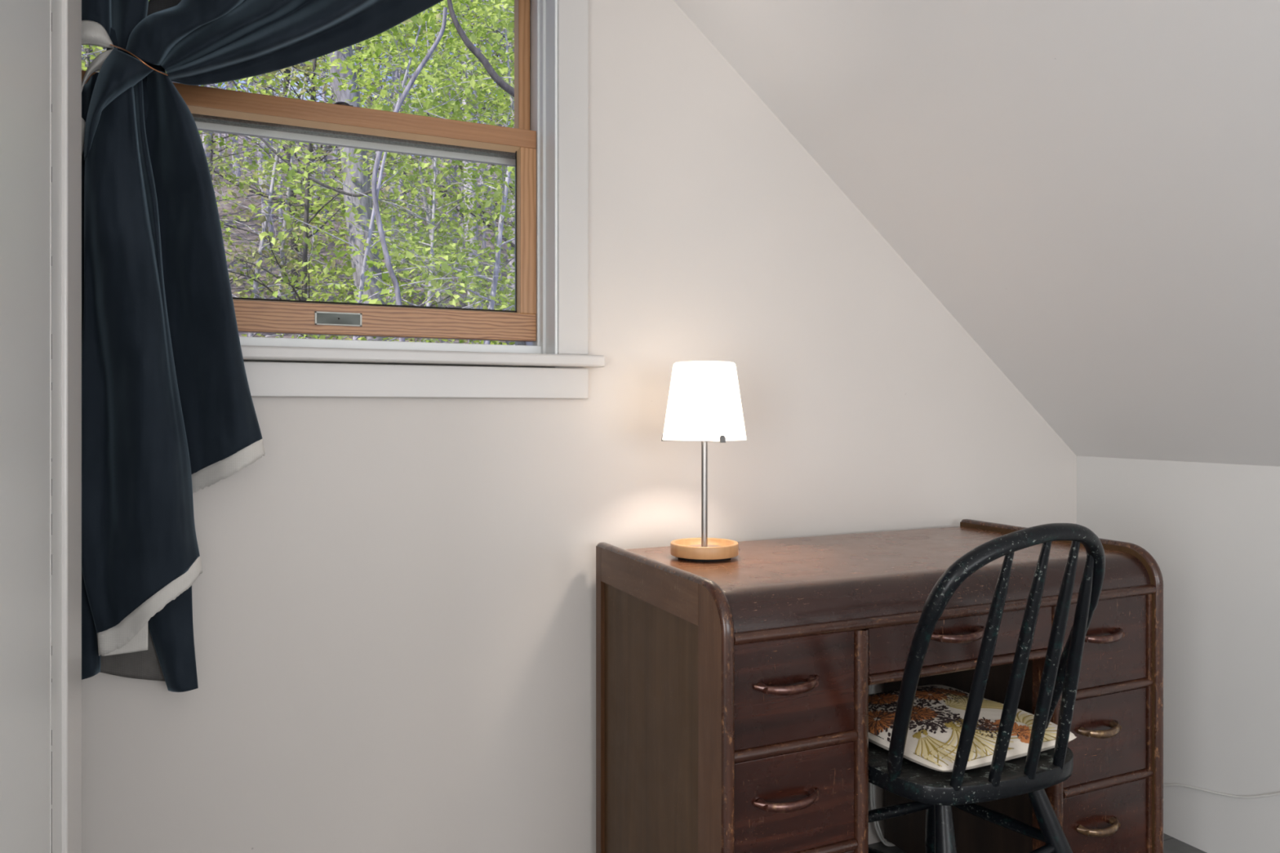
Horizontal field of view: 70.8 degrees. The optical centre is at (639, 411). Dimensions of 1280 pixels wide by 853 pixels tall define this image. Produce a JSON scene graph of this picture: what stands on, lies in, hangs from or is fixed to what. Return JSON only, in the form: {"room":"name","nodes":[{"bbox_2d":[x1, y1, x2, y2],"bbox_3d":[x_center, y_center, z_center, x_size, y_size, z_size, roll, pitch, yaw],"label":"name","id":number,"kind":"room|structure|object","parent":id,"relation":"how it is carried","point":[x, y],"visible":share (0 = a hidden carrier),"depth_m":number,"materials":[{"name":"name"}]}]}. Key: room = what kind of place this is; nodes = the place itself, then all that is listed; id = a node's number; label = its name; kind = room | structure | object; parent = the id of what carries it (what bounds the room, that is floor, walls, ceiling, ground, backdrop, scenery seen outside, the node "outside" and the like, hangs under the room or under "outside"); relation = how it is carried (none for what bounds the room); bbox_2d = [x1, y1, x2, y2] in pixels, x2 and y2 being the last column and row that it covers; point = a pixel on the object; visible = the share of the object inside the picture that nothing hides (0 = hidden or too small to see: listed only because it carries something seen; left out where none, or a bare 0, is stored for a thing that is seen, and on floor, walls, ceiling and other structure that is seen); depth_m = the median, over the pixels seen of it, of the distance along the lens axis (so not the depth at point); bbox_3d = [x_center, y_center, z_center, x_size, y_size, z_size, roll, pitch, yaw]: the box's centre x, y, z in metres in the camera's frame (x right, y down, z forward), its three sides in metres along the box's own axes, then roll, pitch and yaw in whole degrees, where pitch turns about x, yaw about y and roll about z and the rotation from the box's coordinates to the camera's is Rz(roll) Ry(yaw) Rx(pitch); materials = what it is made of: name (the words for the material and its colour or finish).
{"room":"home office","nodes":[
{"label":"home office","id":0,"kind":"room"},
{"bbox_2d":[81,0,1076,852],"bbox_3d":[-0.529,-0.133,1.787,4.106,2.360,0.180,0,0,-24],"label":"wall","id":1,"kind":"structure","parent":0,"point":[394,602],"depth_m":1.85,"materials":[{"name":"white paint"}]},
{"bbox_2d":[81,0,605,399],"bbox_3d":[-0.639,-0.555,1.744,1.122,1.056,0.286,0,0,-24],"label":"window","id":2,"kind":"structure","parent":1,"relation":"in","point":[547,146],"depth_m":1.83,"materials":[{"name":"natural wood"},{"name":"glass"},{"name":"white paint"}]},
{"bbox_3d":[-0.591,-1.078,1.601,1.160,0.014,0.107,0,0,-24],"label":"curtain rod","id":3,"kind":"object","parent":1,"relation":"attached to","visible":0},
{"bbox_2d":[81,0,443,692],"bbox_3d":[-0.487,-0.309,1.594,0.928,1.562,0.155,0,0,-24],"label":"curtain","id":4,"kind":"object","parent":3,"relation":"hanging from","point":[168,412],"visible":0.94,"depth_m":1.44,"materials":[{"name":"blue fabric"}]},
{"bbox_2d":[110,44,167,75],"bbox_3d":[-0.804,-0.573,1.455,0.093,0.084,0.170,0,0,-44],"label":"tie","id":5,"kind":"object","parent":4,"relation":"attached to","point":[142,61],"visible":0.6,"depth_m":1.39,"materials":[{"name":"brown leather"}]},
{"bbox_2d":[673,0,1279,466],"bbox_3d":[1.290,-0.596,0.479,1.767,1.682,3.700,0,0,-24],"label":"ceiling","id":6,"kind":"structure","parent":0,"point":[1090,189],"depth_m":1.76,"materials":[{"name":"white paint"}]},
{"bbox_2d":[868,833,1206,852],"bbox_3d":[0.269,1.107,0.018,4.106,0.120,4.100,0,0,-24],"label":"floor","id":7,"kind":"structure","parent":0,"point":[1171,845],"depth_m":2.16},
{"bbox_2d":[595,519,1163,852],"bbox_3d":[0.476,0.657,1.808,0.999,0.780,0.549,0,0,-24],"label":"writing desk","id":8,"kind":"object","parent":7,"relation":"on","point":[732,694],"visible":0.91,"depth_m":1.61,"materials":[{"name":"brown wood"}]},
{"bbox_2d":[661,360,746,561],"bbox_3d":[0.127,0.094,1.764,0.165,0.383,0.167,0,0,-24],"label":"table lamp","id":9,"kind":"object","parent":8,"relation":"on","point":[704,406],"visible":1,"depth_m":1.71,"materials":[{"name":"white fabric"}]},
{"bbox_2d":[868,684,895,846],"bbox_3d":[0.601,0.686,2.168,0.116,0.722,0.013,0,0,-17],"label":"power cable","id":10,"kind":"object","parent":8,"relation":"hanging from","point":[884,841],"visible":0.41,"depth_m":2.16,"materials":[{"name":"white plastic"}]},
{"bbox_2d":[868,523,1105,852],"bbox_3d":[0.534,0.610,1.585,0.456,0.882,0.513,0,0,-30],"label":"chair","id":11,"kind":"object","parent":7,"relation":"on","point":[935,792],"visible":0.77,"depth_m":1.43,"materials":[{"name":"black paint"}]},
{"bbox_2d":[868,684,1076,772],"bbox_3d":[0.550,0.562,1.644,0.340,0.058,0.340,0,0,-24],"label":"seat cushion","id":12,"kind":"object","parent":11,"relation":"on","point":[938,711],"visible":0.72,"depth_m":1.55,"materials":[{"name":"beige fabric"}]},
{"bbox_2d":[1076,456,1279,852],"bbox_3d":[2.026,0.574,0.812,0.150,0.946,3.700,0,0,-24],"label":"wall","id":13,"kind":"structure","parent":0,"point":[1211,531],"depth_m":2.13,"materials":[{"name":"white paint"}]},
{"bbox_2d":[1163,783,1279,798],"bbox_3d":[1.440,0.835,1.919,0.006,0.201,1.000,0,0,-24],"label":"cable","id":14,"kind":"object","parent":13,"relation":"attached to","point":[1164,784],"visible":0.67,"depth_m":2.09,"materials":[{"name":"white plastic"}]},
{"bbox_3d":[-1.278,-0.083,0.642,1.399,2.260,0.670,0,0,-24],"label":"wall","id":15,"kind":"structure","parent":0,"visible":0},
{"bbox_2d":[0,0,49,852],"bbox_3d":[-0.604,-0.083,0.824,0.032,2.260,0.488,0,0,-24],"label":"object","id":16,"kind":"structure","parent":15,"relation":"attached to","point":[24,24],"depth_m":0.93,"materials":[{"name":"grey paint"}]},
{"bbox_2d":[49,0,51,852],"bbox_3d":[-0.696,-0.083,1.053,0.012,2.260,0.004,0,0,-24],"label":"trim","id":17,"kind":"structure","parent":15,"relation":"attached to","point":[50,0],"depth_m":1.05,"materials":[{"name":"white paint"}]},
{"bbox_2d":[51,13,52,852],"bbox_3d":[-0.691,0.169,1.056,0.001,1.715,0.001,0,0,-24],"label":"trim","id":18,"kind":"structure","parent":15,"relation":"attached to","point":[51,13],"depth_m":1.06,"materials":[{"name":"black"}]},
{"bbox_2d":[51,0,62,852],"bbox_3d":[-0.749,-0.083,1.143,0.030,2.260,0.202,0,0,-24],"label":"trim","id":19,"kind":"structure","parent":15,"relation":"attached to","point":[56,5],"depth_m":1.10,"materials":[{"name":"grey paint"}]},
{"bbox_2d":[62,0,81,852],"bbox_3d":[-0.763,-0.083,1.181,0.036,2.260,0.119,0,0,-24],"label":"trim","id":20,"kind":"structure","parent":15,"relation":"attached to","point":[71,9],"depth_m":1.16,"materials":[{"name":"white paint"}]},
{"label":"outside","id":21,"kind":"structure","parent":0,"visible":0},
{"bbox_2d":[200,132,514,345],"bbox_3d":[-10.142,-9.071,40.687,105.000,27.833,75.000,0,0,-24],"label":"ground","id":22,"kind":"structure","parent":21,"point":[250,236],"depth_m":33.26,"materials":[{"name":"brown soil"}]},
{"bbox_2d":[81,44,103,64],"bbox_3d":[-13.759,-12.896,22.063,6.799,20.819,6.069,0,0,-23],"label":"leafy tree","id":23,"kind":"object","parent":22,"relation":"on","point":[83,58],"visible":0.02,"depth_m":22.23,"materials":[{"name":"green plant"}]},
{"bbox_2d":[81,47,106,71],"bbox_3d":[-10.487,-7.507,15.918,4.842,13.764,4.734,0,0,11],"label":"leafy tree","id":24,"kind":"object","parent":22,"relation":"on","point":[91,50],"visible":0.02,"depth_m":16.42,"materials":[{"name":"green plant"}]},
{"bbox_2d":[81,0,149,70],"bbox_3d":[-6.400,-1.392,9.442,4.842,8.411,4.721,0,0,19],"label":"leafy tree","id":25,"kind":"object","parent":22,"relation":"on","point":[92,57],"visible":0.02,"depth_m":10.19,"materials":[{"name":"green plant"}]},
{"bbox_2d":[81,44,211,163],"bbox_3d":[-11.806,-8.949,18.622,4.988,15.273,4.452,0,0,14],"label":"leafy tree","id":26,"kind":"object","parent":22,"relation":"on","point":[86,49],"visible":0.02,"depth_m":18.48,"materials":[{"name":"green plant"}]},
{"bbox_2d":[81,44,221,174],"bbox_3d":[-6.592,-1.674,10.507,3.808,7.897,4.225,0,0,-25],"label":"leafy tree","id":27,"kind":"object","parent":22,"relation":"on","point":[88,49],"visible":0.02,"depth_m":10.84,"materials":[{"name":"green plant"}]},
{"bbox_2d":[81,49,254,151],"bbox_3d":[-11.398,-10.700,19.624,5.169,18.205,6.205,0,0,25],"label":"leafy tree","id":28,"kind":"object","parent":22,"relation":"on","point":[233,88],"visible":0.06,"depth_m":20.43,"materials":[{"name":"green plant"}]},
{"bbox_2d":[82,47,319,298],"bbox_3d":[-7.713,-3.695,14.335,4.354,8.139,3.925,0,0,11],"label":"leafy tree","id":29,"kind":"object","parent":22,"relation":"on","point":[212,146],"visible":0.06,"depth_m":14.89,"materials":[{"name":"green plant"}]},
{"bbox_2d":[201,83,228,164],"bbox_3d":[-16.367,-16.591,33.484,6.252,20.596,7.370,0,0,43],"label":"leafy tree","id":30,"kind":"object","parent":22,"relation":"on","point":[206,145],"visible":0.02,"depth_m":32.51,"materials":[{"name":"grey plant"}]},
{"bbox_2d":[177,81,260,179],"bbox_3d":[-16.857,-16.100,36.242,5.489,15.958,5.614,0,0,-8],"label":"leafy tree","id":31,"kind":"object","parent":22,"relation":"on","point":[212,140],"visible":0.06,"depth_m":36.48,"materials":[{"name":"green plant"}]},
{"bbox_2d":[215,80,245,152],"bbox_3d":[-24.129,-21.881,52.618,4.817,14.166,4.849,0,0,9],"label":"leafy tree","id":32,"kind":"object","parent":22,"relation":"on","point":[225,135],"visible":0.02,"depth_m":53.20,"materials":[{"name":"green plant"}]},
{"bbox_2d":[217,83,252,155],"bbox_3d":[-23.659,-22.621,52.324,5.693,16.630,5.655,0,0,-20],"label":"leafy tree","id":33,"kind":"object","parent":22,"relation":"on","point":[219,134],"visible":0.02,"depth_m":51.49,"materials":[{"name":"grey plant"}]},
{"bbox_2d":[234,80,248,162],"bbox_3d":[-21.189,-22.274,48.062,6.175,18.157,6.216,0,0,28],"label":"leafy tree","id":34,"kind":"object","parent":22,"relation":"on","point":[246,89],"visible":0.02,"depth_m":48.92,"materials":[{"name":"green plant"}]},
{"bbox_2d":[223,80,275,183],"bbox_3d":[-19.257,-20.731,42.736,7.126,19.916,6.046,0,0,-37],"label":"leafy tree","id":35,"kind":"object","parent":22,"relation":"on","point":[230,85],"visible":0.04,"depth_m":43.67,"materials":[{"name":"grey plant"}]},
{"bbox_2d":[246,75,298,188],"bbox_3d":[-15.947,-19.104,38.351,5.869,19.335,6.919,0,0,42],"label":"leafy tree","id":36,"kind":"object","parent":22,"relation":"on","point":[258,151],"visible":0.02,"depth_m":39.13,"materials":[{"name":"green plant"}]},
{"bbox_2d":[246,71,307,97],"bbox_3d":[-17.283,-18.312,40.124,5.955,17.512,5.995,0,0,-19],"label":"leafy tree","id":37,"kind":"object","parent":22,"relation":"on","point":[282,72],"visible":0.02,"depth_m":40.20,"materials":[{"name":"green plant"}]},
{"bbox_2d":[238,71,324,227],"bbox_3d":[-12.505,-13.020,32.762,4.447,13.077,4.477,0,0,-32],"label":"leafy tree","id":38,"kind":"object","parent":22,"relation":"on","point":[281,149],"visible":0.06,"depth_m":32.92,"materials":[{"name":"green plant"}]},
{"bbox_2d":[243,57,326,250],"bbox_3d":[-10.139,-14.384,26.309,5.979,19.696,7.048,0,0,12],"label":"leafy tree","id":39,"kind":"object","parent":22,"relation":"on","point":[271,228],"visible":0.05,"depth_m":26.68,"materials":[{"name":"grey plant"}]},
{"bbox_2d":[270,69,299,155],"bbox_3d":[-20.440,-21.966,49.646,5.788,16.175,4.910,0,0,-37],"label":"leafy tree","id":40,"kind":"object","parent":22,"relation":"on","point":[271,140],"visible":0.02,"depth_m":50.48,"materials":[{"name":"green plant"}]},
{"bbox_2d":[205,35,402,338],"bbox_3d":[-6.083,-5.080,16.465,4.666,9.252,4.087,0,0,38],"label":"leafy tree","id":41,"kind":"object","parent":22,"relation":"on","point":[228,176],"visible":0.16,"depth_m":16.25,"materials":[{"name":"green plant"}]},
{"bbox_2d":[212,41,399,300],"bbox_3d":[-7.621,-8.245,20.379,4.762,13.537,4.656,0,0,-15],"label":"leafy tree","id":42,"kind":"object","parent":22,"relation":"on","point":[307,91],"visible":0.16,"depth_m":20.05,"materials":[{"name":"green plant"}]},
{"bbox_2d":[208,42,411,299],"bbox_3d":[-8.282,-11.317,21.934,6.381,18.138,6.239,0,0,-36],"label":"leafy tree","id":43,"kind":"object","parent":22,"relation":"on","point":[288,154],"visible":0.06,"depth_m":22.11,"materials":[{"name":"green plant"}]},
{"bbox_2d":[316,47,355,166],"bbox_3d":[-18.837,-22.493,52.672,5.038,16.595,5.938,0,0,-45],"label":"leafy tree","id":44,"kind":"object","parent":22,"relation":"on","point":[334,152],"visible":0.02,"depth_m":53.05,"materials":[{"name":"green plant"}]},
{"bbox_2d":[296,57,382,222],"bbox_3d":[-12.232,-16.224,35.508,6.313,18.563,6.355,0,0,32],"label":"leafy tree","id":45,"kind":"object","parent":22,"relation":"on","point":[323,95],"visible":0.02,"depth_m":34.48,"materials":[{"name":"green plant"}]},
{"bbox_2d":[293,71,391,241],"bbox_3d":[-11.219,-13.721,28.630,5.901,17.238,5.862,0,0,41],"label":"leafy tree","id":46,"kind":"object","parent":22,"relation":"on","point":[323,92],"visible":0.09,"depth_m":28.58,"materials":[{"name":"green plant"}]},
{"bbox_2d":[198,45,488,341],"bbox_3d":[-5.438,-3.194,13.334,5.036,8.748,4.910,0,0,38],"label":"leafy tree","id":47,"kind":"object","parent":22,"relation":"on","point":[269,82],"visible":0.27,"depth_m":13.20,"materials":[{"name":"green plant"}]},
{"bbox_2d":[216,13,487,341],"bbox_3d":[-4.582,-2.908,12.449,4.697,8.781,4.234,0,0,25],"label":"leafy tree","id":48,"kind":"object","parent":22,"relation":"on","point":[304,258],"visible":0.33,"depth_m":12.31,"materials":[{"name":"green plant"}]},
{"bbox_2d":[327,45,388,341],"bbox_3d":[-3.739,-2.019,11.650,1.159,10.902,0.400,0,0,-24],"label":"trunk","id":49,"kind":"object","parent":22,"relation":"on","point":[342,95],"visible":0.3,"depth_m":11.54,"materials":[{"name":"grey plant"}]},
{"bbox_2d":[303,36,422,163],"bbox_3d":[-11.313,-17.260,37.484,5.375,18.438,6.022,0,0,18],"label":"leafy tree","id":50,"kind":"object","parent":22,"relation":"on","point":[379,37],"visible":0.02,"depth_m":36.82,"materials":[{"name":"green plant"}]},
{"bbox_2d":[231,0,496,339],"bbox_3d":[-4.047,-4.510,14.543,4.336,9.815,4.950,0,0,-42],"label":"leafy tree","id":51,"kind":"object","parent":22,"relation":"on","point":[384,82],"visible":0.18,"depth_m":14.09,"materials":[{"name":"green plant"}]},
{"bbox_2d":[216,0,515,343],"bbox_3d":[-2.865,-1.133,9.587,4.230,7.536,4.338,0,0,30],"label":"leafy tree","id":52,"kind":"object","parent":22,"relation":"on","point":[366,76],"visible":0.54,"depth_m":9.44,"materials":[{"name":"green plant"}]},
{"bbox_2d":[259,137,371,196],"bbox_3d":[-3.659,-2.786,10.149,1.306,0.639,0.036,0,0,-24],"label":"limb","id":53,"kind":"object","parent":52,"relation":"attached to","point":[368,192],"visible":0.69,"depth_m":10.15,"materials":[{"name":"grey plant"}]},
{"bbox_2d":[352,41,391,201],"bbox_3d":[-11.148,-17.615,39.207,6.036,17.547,6.173,0,0,-18],"label":"leafy tree","id":54,"kind":"object","parent":22,"relation":"on","point":[390,42],"visible":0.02,"depth_m":38.84,"materials":[{"name":"green plant"}]},
{"bbox_2d":[232,0,515,344],"bbox_3d":[-3.288,-3.323,13.566,4.796,8.544,4.919,0,0,-42],"label":"leafy tree","id":55,"kind":"object","parent":22,"relation":"on","point":[420,170],"visible":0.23,"depth_m":13.38,"materials":[{"name":"green plant"}]},
{"bbox_2d":[362,36,386,178],"bbox_3d":[-14.180,-21.392,48.831,5.997,17.635,6.037,0,0,21],"label":"leafy tree","id":56,"kind":"object","parent":22,"relation":"on","point":[380,37],"visible":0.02,"depth_m":49.62,"materials":[{"name":"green plant"}]},
{"bbox_2d":[316,31,451,176],"bbox_3d":[-9.794,-15.262,32.483,6.369,18.516,6.514,0,0,-3],"label":"leafy tree","id":57,"kind":"object","parent":22,"relation":"on","point":[357,46],"visible":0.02,"depth_m":32.17,"materials":[{"name":"green plant"}]},
{"bbox_2d":[270,7,515,344],"bbox_3d":[-2.845,-1.909,11.998,4.504,7.825,4.392,0,0,6],"label":"leafy tree","id":58,"kind":"object","parent":22,"relation":"on","point":[423,42],"visible":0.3,"depth_m":11.96,"materials":[{"name":"green plant"}]},
{"bbox_2d":[299,18,485,305],"bbox_3d":[-6.146,-11.000,22.335,5.175,18.227,6.212,0,0,-4],"label":"leafy tree","id":59,"kind":"object","parent":22,"relation":"on","point":[396,73],"visible":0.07,"depth_m":21.93,"materials":[{"name":"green plant"}]},
{"bbox_2d":[355,35,436,222],"bbox_3d":[-10.103,-14.496,36.229,4.811,14.054,4.779,0,0,18],"label":"leafy tree","id":60,"kind":"object","parent":22,"relation":"on","point":[407,193],"visible":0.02,"depth_m":36.47,"materials":[{"name":"green plant"}]},
{"bbox_2d":[281,0,515,345],"bbox_3d":[-1.444,-2.544,10.997,4.960,9.835,4.345,0,0,24],"label":"leafy tree","id":61,"kind":"object","parent":22,"relation":"on","point":[503,214],"visible":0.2,"depth_m":10.85,"materials":[{"name":"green plant"}]},
{"bbox_2d":[366,36,435,206],"bbox_3d":[-10.161,-17.340,37.452,6.636,19.294,6.788,0,0,27],"label":"leafy tree","id":62,"kind":"object","parent":22,"relation":"on","point":[403,37],"visible":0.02,"depth_m":37.06,"materials":[{"name":"green plant"}]},
{"bbox_2d":[352,20,451,263],"bbox_3d":[-7.345,-11.951,26.986,4.423,15.579,5.310,0,0,-37],"label":"leafy tree","id":63,"kind":"object","parent":22,"relation":"on","point":[412,68],"visible":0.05,"depth_m":26.68,"materials":[{"name":"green plant"}]},
{"bbox_2d":[371,7,447,342],"bbox_3d":[-2.100,-0.533,8.220,0.681,6.435,0.060,0,0,-24],"label":"limb","id":64,"kind":"object","parent":22,"relation":"on","point":[374,178],"visible":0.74,"depth_m":8.14,"materials":[{"name":"grey plant"}]},
{"bbox_2d":[320,0,515,345],"bbox_3d":[-2.731,-4.234,15.988,4.779,8.515,4.902,0,0,-45],"label":"leafy tree","id":65,"kind":"object","parent":22,"relation":"on","point":[512,65],"visible":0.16,"depth_m":16.03,"materials":[{"name":"green plant"}]},
{"bbox_2d":[324,0,515,342],"bbox_3d":[-3.525,-5.170,16.253,4.302,9.738,4.911,0,0,-11],"label":"leafy tree","id":66,"kind":"object","parent":22,"relation":"on","point":[477,40],"visible":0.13,"depth_m":16.14,"materials":[{"name":"green plant"}]},
{"bbox_2d":[368,22,491,264],"bbox_3d":[-5.894,-10.382,26.478,4.331,12.734,4.359,0,0,-45],"label":"leafy tree","id":67,"kind":"object","parent":22,"relation":"on","point":[417,194],"visible":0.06,"depth_m":26.48,"materials":[{"name":"green plant"}]},
{"bbox_2d":[409,10,461,176],"bbox_3d":[-11.518,-20.944,49.879,5.253,18.503,6.306,0,0,-33],"label":"leafy tree","id":68,"kind":"object","parent":22,"relation":"on","point":[437,171],"visible":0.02,"depth_m":49.50,"materials":[{"name":"green plant"}]},
{"bbox_2d":[387,11,484,260],"bbox_3d":[-6.288,-11.964,28.159,5.069,14.989,4.285,0,0,-6],"label":"leafy tree","id":69,"kind":"object","parent":22,"relation":"on","point":[447,180],"visible":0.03,"depth_m":28.19,"materials":[{"name":"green plant"}]},
{"bbox_2d":[389,10,491,202],"bbox_3d":[-7.043,-12.423,33.058,4.767,14.016,4.798,0,0,28],"label":"leafy tree","id":70,"kind":"object","parent":22,"relation":"on","point":[428,11],"visible":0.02,"depth_m":32.34,"materials":[{"name":"green plant"}]},
{"bbox_2d":[374,2,510,217],"bbox_3d":[-5.001,-11.889,24.009,6.534,18.997,6.683,0,0,6],"label":"leafy tree","id":71,"kind":"object","parent":22,"relation":"on","point":[428,115],"visible":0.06,"depth_m":23.70,"materials":[{"name":"green plant"}]},
{"bbox_2d":[377,0,515,344],"bbox_3d":[-1.916,-3.344,13.676,4.137,9.366,4.723,0,0,0],"label":"leafy tree","id":72,"kind":"object","parent":22,"relation":"on","point":[458,4],"visible":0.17,"depth_m":13.53,"materials":[{"name":"green plant"}]},
{"bbox_2d":[380,7,515,248],"bbox_3d":[-3.067,-10.524,20.799,6.610,19.218,6.761,0,0,23],"label":"leafy tree","id":73,"kind":"object","parent":22,"relation":"on","point":[496,31],"visible":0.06,"depth_m":20.10,"materials":[{"name":"green plant"}]},
{"bbox_2d":[404,13,501,191],"bbox_3d":[-6.981,-13.079,33.169,5.240,15.410,5.275,0,0,-34],"label":"leafy tree","id":74,"kind":"object","parent":22,"relation":"on","point":[441,13],"visible":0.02,"depth_m":33.13,"materials":[{"name":"green plant"}]},
{"bbox_2d":[393,0,514,343],"bbox_3d":[-4.856,-11.103,20.218,6.068,19.991,7.153,0,0,-30],"label":"leafy tree","id":75,"kind":"object","parent":22,"relation":"on","point":[476,233],"visible":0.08,"depth_m":20.48,"materials":[{"name":"green plant"}]},
{"bbox_2d":[407,4,509,252],"bbox_3d":[-6.367,-12.631,30.650,5.178,15.126,5.144,0,0,-36],"label":"leafy tree","id":76,"kind":"object","parent":22,"relation":"on","point":[462,187],"visible":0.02,"depth_m":31.38,"materials":[{"name":"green plant"}]},
{"bbox_2d":[412,13,510,263],"bbox_3d":[-4.883,-12.146,27.738,5.423,15.842,5.388,0,0,44],"label":"leafy tree","id":77,"kind":"object","parent":22,"relation":"on","point":[455,167],"visible":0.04,"depth_m":27.72,"materials":[{"name":"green plant"}]},
{"bbox_2d":[444,13,515,309],"bbox_3d":[-2.195,-12.317,23.599,6.188,20.385,7.294,0,0,-9],"label":"leafy tree","id":78,"kind":"object","parent":22,"relation":"on","point":[510,263],"visible":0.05,"depth_m":23.56,"materials":[{"name":"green plant"}]},
{"bbox_2d":[447,0,514,97],"bbox_3d":[-0.971,-0.467,8.949,1.917,7.041,0.090,0,0,-24],"label":"limb","id":79,"kind":"object","parent":22,"relation":"on","point":[498,80],"visible":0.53,"depth_m":8.67,"materials":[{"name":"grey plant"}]},
{"bbox_2d":[458,31,505,251],"bbox_3d":[-6.273,-13.803,35.781,5.333,15.682,5.368,0,0,28],"label":"leafy tree","id":80,"kind":"object","parent":22,"relation":"on","point":[484,226],"visible":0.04,"depth_m":34.92,"materials":[{"name":"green plant"}]},
{"bbox_2d":[452,0,514,180],"bbox_3d":[-3.494,-9.250,21.338,5.677,15.864,4.816,0,0,41],"label":"leafy tree","id":81,"kind":"object","parent":22,"relation":"on","point":[510,44],"visible":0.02,"depth_m":21.82,"materials":[{"name":"green plant"}]},
{"bbox_2d":[464,41,515,310],"bbox_3d":[-1.408,-5.297,19.861,4.228,9.572,4.827,0,0,43],"label":"leafy tree","id":82,"kind":"object","parent":22,"relation":"on","point":[512,42],"visible":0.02,"depth_m":19.73,"materials":[{"name":"green plant"}]},
{"bbox_2d":[473,3,513,226],"bbox_3d":[-6.375,-18.073,40.602,6.918,20.454,5.848,0,0,1],"label":"leafy tree","id":83,"kind":"object","parent":22,"relation":"on","point":[508,218],"visible":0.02,"depth_m":40.59,"materials":[{"name":"green plant"}]},
{"bbox_2d":[475,67,515,344],"bbox_3d":[-0.702,-1.789,13.047,4.068,7.066,3.966,0,0,-21],"label":"leafy tree","id":84,"kind":"object","parent":22,"relation":"on","point":[512,79],"visible":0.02,"depth_m":12.80,"materials":[{"name":"green plant"}]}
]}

